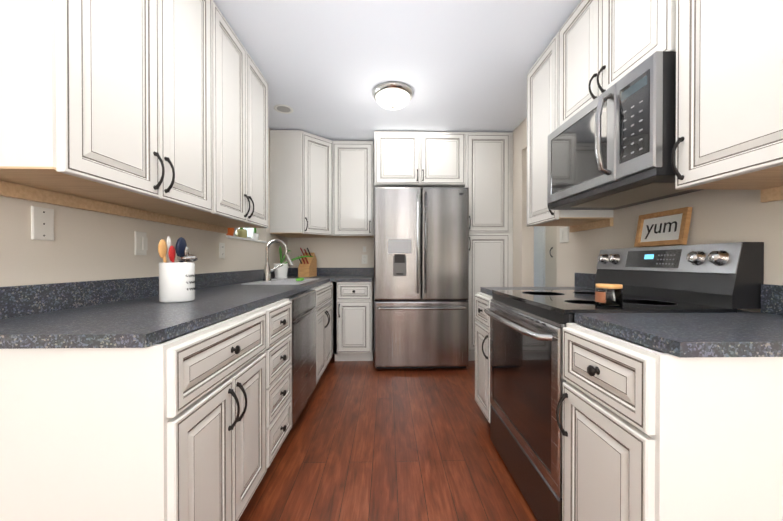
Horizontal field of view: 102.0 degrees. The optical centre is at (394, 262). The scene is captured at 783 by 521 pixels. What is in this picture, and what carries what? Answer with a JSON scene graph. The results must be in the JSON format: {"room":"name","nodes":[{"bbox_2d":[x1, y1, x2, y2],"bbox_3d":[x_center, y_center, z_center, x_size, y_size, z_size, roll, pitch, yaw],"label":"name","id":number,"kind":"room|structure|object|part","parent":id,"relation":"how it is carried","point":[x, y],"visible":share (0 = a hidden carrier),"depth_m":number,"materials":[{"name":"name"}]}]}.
{"room":"kitchen","nodes":[
{"label":"kitchen","id":0,"kind":"room"},
{"bbox_2d":[0,128,287,286],"bbox_3d":[-1.328,-0.158,0.877,0.150,2.470,6.430,0,0,-1],"label":"wall","id":1,"kind":"structure","parent":0,"point":[85,245],"depth_m":1.36,"materials":[{"name":"beige paint"}]},
{"bbox_2d":[31,206,53,240],"bbox_3d":[-1.256,-0.140,1.134,0.007,0.116,0.072,0,0,-1],"label":"outlet","id":2,"kind":"object","parent":1,"relation":"attached to","point":[42,223],"visible":1,"depth_m":1.13,"materials":[{"name":"white plastic"}]},
{"bbox_2d":[0,0,219,215],"bbox_3d":[-1.092,-0.823,1.249,0.332,1.114,0.770,0,0,-1],"label":"upper cabinet","id":3,"kind":"object","parent":1,"relation":"attached to","point":[153,110],"depth_m":1.07,"materials":[{"name":"white paint"}]},
{"bbox_2d":[134,231,147,254],"bbox_3d":[-1.265,-0.097,1.584,0.009,0.116,0.074,0,0,-1],"label":"light switch","id":4,"kind":"object","parent":1,"relation":"attached to","point":[141,243],"visible":1,"depth_m":1.58,"materials":[{"name":"white plastic"}]},
{"bbox_2d":[168,6,267,227],"bbox_3d":[-1.110,-0.827,2.019,0.332,1.114,0.770,0,0,-1],"label":"upper cabinet","id":5,"kind":"object","parent":1,"relation":"attached to","point":[241,88],"depth_m":1.96,"materials":[{"name":"white paint"}]},
{"bbox_2d":[219,243,224,257],"bbox_3d":[-1.284,-0.092,2.364,0.008,0.116,0.072,0,0,-1],"label":"outlet","id":6,"kind":"object","parent":1,"relation":"attached to","point":[221,250],"visible":1,"depth_m":2.35,"materials":[{"name":"white plastic"}]},
{"bbox_2d":[226,228,266,242],"bbox_3d":[-1.367,-0.642,2.829,0.160,0.883,0.798,0,0,-1],"label":"window","id":7,"kind":"structure","parent":1,"relation":"in","point":[249,232],"depth_m":2.99,"materials":[{"name":"white"}]},
{"bbox_2d":[226,228,258,239],"bbox_3d":[-1.333,-0.403,2.782,0.100,0.373,0.619,0,0,-1],"label":"potted plant","id":8,"kind":"object","parent":7,"relation":"on","point":[241,232],"visible":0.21,"depth_m":2.73,"materials":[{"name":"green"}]},
{"bbox_2d":[270,130,336,237],"bbox_3d":[-1.010,-0.852,3.631,0.610,1.084,0.625,0,0,-1],"label":"upper cabinet","id":9,"kind":"object","parent":1,"relation":"attached to","point":[301,188],"visible":0.98,"depth_m":3.33,"materials":[{"name":"white paint"}]},
{"bbox_2d":[288,238,373,267],"bbox_3d":[0.023,-0.177,4.050,2.700,2.470,0.150,0,0,-1],"label":"wall","id":10,"kind":"structure","parent":0,"point":[339,252],"depth_m":3.96,"materials":[{"name":"beige paint"}]},
{"bbox_2d":[332,141,374,237],"bbox_3d":[-0.478,-0.853,3.761,0.465,1.084,0.389,0,0,-1],"label":"upper cabinet","id":11,"kind":"object","parent":10,"relation":"attached to","point":[353,186],"visible":1,"depth_m":3.61,"materials":[{"name":"white paint"}]},
{"bbox_2d":[362,255,366,263],"bbox_3d":[-0.375,-0.046,3.962,0.072,0.116,0.008,0,0,-1],"label":"outlet","id":12,"kind":"object","parent":10,"relation":"attached to","point":[364,259],"visible":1,"depth_m":3.96,"materials":[{"name":"white plastic"}]},
{"bbox_2d":[238,354,537,520],"bbox_3d":[0.464,1.121,1.887,3.780,0.100,8.650,0,0,-1],"label":"floor","id":13,"kind":"structure","parent":0,"point":[366,441],"depth_m":1.75,"materials":[{"name":"brown wood"}]},
{"bbox_2d":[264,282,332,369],"bbox_3d":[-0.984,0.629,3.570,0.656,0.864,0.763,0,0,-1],"label":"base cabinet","id":14,"kind":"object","parent":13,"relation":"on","point":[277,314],"depth_m":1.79,"materials":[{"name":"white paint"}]},
{"bbox_2d":[0,239,373,348],"bbox_3d":[-0.749,0.065,2.372,1.075,0.545,3.168,0,0,-1],"label":"countertop","id":15,"kind":"structure","parent":14,"relation":"on","point":[126,313],"depth_m":1.16,"materials":[{"name":"stone"}]},
{"bbox_2d":[158,236,197,302],"bbox_3d":[-0.985,0.026,1.445,0.138,0.294,0.185,0,0,-1],"label":"utensil crock","id":16,"kind":"object","parent":15,"relation":"on","point":[177,281],"visible":1,"depth_m":1.39,"materials":[{"name":"white ceramic"}]},
{"bbox_2d":[274,246,312,278],"bbox_3d":[-1.084,-0.009,3.390,0.375,0.339,0.240,0,0,-1],"label":"potted plant","id":17,"kind":"object","parent":15,"relation":"on","point":[281,272],"visible":0.81,"depth_m":3.30,"materials":[{"name":"white ceramic"}]},
{"bbox_2d":[298,248,316,276],"bbox_3d":[-1.013,-0.007,3.648,0.130,0.334,0.292,0,0,9],"label":"knife block","id":18,"kind":"object","parent":15,"relation":"on","point":[307,266],"visible":0.83,"depth_m":3.61,"materials":[{"name":"brown wood"}]},
{"bbox_2d":[286,290,316,426],"bbox_3d":[-0.888,0.638,2.150,0.629,0.862,0.599,0,0,-1],"label":"dishwasher","id":19,"kind":"object","parent":13,"relation":"on","point":[303,332],"visible":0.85,"depth_m":2.08,"materials":[{"name":"silver metal"}]},
{"bbox_2d":[333,280,373,360],"bbox_3d":[-0.448,0.628,3.633,0.412,0.865,0.663,0,0,-1],"label":"base cabinet","id":20,"kind":"object","parent":13,"relation":"on","point":[353,321],"visible":0.98,"depth_m":3.34,"materials":[{"name":"white paint"}]},
{"bbox_2d":[374,187,468,368],"bbox_3d":[0.256,0.159,3.477,0.930,1.805,0.889,0,0,-1],"label":"refrigerator","id":21,"kind":"object","parent":13,"relation":"on","point":[421,277],"visible":1,"depth_m":3.10,"materials":[{"name":"silver metal"}]},
{"bbox_2d":[374,131,512,360],"bbox_3d":[0.519,-0.167,3.660,1.479,2.455,0.647,0,0,-1],"label":"tall cabinet","id":22,"kind":"object","parent":13,"relation":"on","point":[479,165],"visible":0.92,"depth_m":3.32,"materials":[{"name":"white paint"}]},
{"bbox_2d":[475,292,491,422],"bbox_3d":[0.909,0.637,2.051,0.773,0.865,0.337,0,0,-1],"label":"base cabinet","id":23,"kind":"object","parent":13,"relation":"on","point":[482,356],"visible":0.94,"depth_m":2.03,"materials":[{"name":"white paint"}]},
{"bbox_2d":[480,273,595,294],"bbox_3d":[0.953,0.137,2.060,0.690,0.134,0.356,0,0,-1],"label":"countertop","id":24,"kind":"structure","parent":23,"relation":"on","point":[584,281],"depth_m":2.11,"materials":[{"name":"stone"}]},
{"bbox_2d":[484,242,763,520],"bbox_3d":[0.906,0.498,1.501,0.806,1.150,0.757,0,0,-1],"label":"range","id":25,"kind":"object","parent":13,"relation":"on","point":[527,380],"depth_m":1.32,"materials":[{"name":"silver metal"}]},
{"bbox_2d":[595,283,622,306],"bbox_3d":[0.819,0.121,1.214,0.088,0.080,0.088,0,0,-1],"label":"candle jar","id":26,"kind":"object","parent":25,"relation":"on","point":[610,295],"visible":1,"depth_m":1.18,"materials":[{"name":"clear glass"}]},
{"bbox_2d":[634,207,692,246],"bbox_3d":[1.273,-0.163,1.518,0.046,0.166,0.270,0,0,-1],"label":"sign","id":27,"kind":"object","parent":25,"relation":"on","point":[681,217],"visible":0.97,"depth_m":1.49,"materials":[{"name":"brown wood"}]},
{"bbox_2d":[645,221,676,238],"bbox_3d":[1.273,-0.156,1.521,0.001,0.072,0.173,7,0,-1],"label":"lettering","id":28,"kind":"object","parent":27,"relation":"attached to","point":[669,223],"visible":1,"depth_m":1.52,"materials":[{"name":"black"}]},
{"bbox_3d":[1.206,-0.020,1.505,0.051,0.112,0.751,0,0,-1],"label":"kitchen range panel","id":29,"kind":"part","parent":25,"relation":"part of","materials":[{"name":"silver metal"}]},
{"bbox_2d":[556,323,782,520],"bbox_3d":[0.936,0.644,0.931,0.773,0.865,0.382,0,0,-1],"label":"base cabinet","id":30,"kind":"object","parent":13,"relation":"on","point":[649,434],"visible":1,"depth_m":0.74,"materials":[{"name":"white paint"}]},
{"bbox_2d":[574,284,782,357],"bbox_3d":[0.979,0.144,0.918,0.690,0.134,0.401,0,0,-1],"label":"countertop","id":31,"kind":"structure","parent":30,"relation":"on","point":[727,334],"depth_m":0.86,"materials":[{"name":"stone"}]},
{"bbox_2d":[213,0,580,141],"bbox_3d":[0.464,-1.449,1.872,3.780,0.100,8.650,0,0,-1],"label":"ceiling","id":32,"kind":"structure","parent":0,"point":[325,67],"depth_m":2.16,"materials":[{"name":"white paint"}]},
{"bbox_2d":[274,104,292,113],"bbox_3d":[-1.011,-1.401,2.893,0.170,0.006,0.170,0,0,-1],"label":"recessed light","id":33,"kind":"object","parent":32,"relation":"in","point":[284,109],"visible":1,"depth_m":2.89,"materials":[{"name":"white"}]},
{"bbox_2d":[372,81,413,109],"bbox_3d":[-0.014,-1.334,2.616,0.344,0.136,0.344,0,0,-1],"label":"flush-mount ceiling light","id":34,"kind":"object","parent":32,"relation":"attached to","point":[392,95],"visible":1,"depth_m":2.52,"materials":[{"name":"white glass"}]},
{"bbox_2d":[513,118,782,311],"bbox_3d":[1.388,-0.158,0.866,0.120,2.470,6.280,0,0,-1],"label":"wall","id":35,"kind":"structure","parent":0,"point":[725,216],"depth_m":1.64,"materials":[{"name":"beige paint"}]},
{"bbox_2d":[560,227,568,242],"bbox_3d":[1.286,-0.212,2.413,0.009,0.116,0.115,0,0,-1],"label":"light switch","id":36,"kind":"object","parent":35,"relation":"attached to","point":[564,234],"visible":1,"depth_m":2.40,"materials":[{"name":"white plastic"}]},
{"bbox_2d":[527,37,612,227],"bbox_3d":[1.125,-0.828,2.086,0.341,1.114,0.419,0,0,-1],"label":"upper cabinet","id":37,"kind":"object","parent":35,"relation":"attached to","point":[541,76],"depth_m":2.07,"materials":[{"name":"white paint"}]},
{"bbox_2d":[555,0,666,129],"bbox_3d":[1.139,-1.067,1.496,0.341,0.628,0.757,0,0,-1],"label":"upper cabinet","id":38,"kind":"object","parent":35,"relation":"attached to","point":[601,41],"depth_m":1.50,"materials":[{"name":"white paint"}]},
{"bbox_2d":[547,51,704,209],"bbox_3d":[1.078,-0.529,1.499,0.462,0.440,0.751,0,0,-1],"label":"microwave","id":39,"kind":"object","parent":38,"relation":"attached to","point":[611,147],"visible":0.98,"depth_m":1.32,"materials":[{"name":"silver metal"}]},
{"bbox_2d":[663,0,782,191],"bbox_3d":[1.155,-0.820,0.817,0.341,1.114,0.602,0,0,-1],"label":"upper cabinet","id":40,"kind":"object","parent":35,"relation":"attached to","point":[729,94],"depth_m":0.95,"materials":[{"name":"white paint"}]},
{"bbox_3d":[1.887,-0.165,1.988,0.930,2.470,8.500,0,0,-1],"label":"wall","id":41,"kind":"structure","parent":0,"visible":0},
{"bbox_2d":[534,226,544,286],"bbox_3d":[2.118,0.019,4.715,0.036,2.070,0.520,0,0,-1],"label":"hall door","id":42,"kind":"structure","parent":41,"relation":"in","point":[539,256],"depth_m":4.62,"materials":[{"name":"white wood"}]},
{"bbox_2d":[545,226,556,286],"bbox_3d":[2.112,0.027,4.295,0.067,2.020,0.300,0,0,-1],"label":"hall door","id":43,"kind":"structure","parent":41,"relation":"in","point":[550,256],"depth_m":4.28,"materials":[{"name":"beige wood"}]}
]}

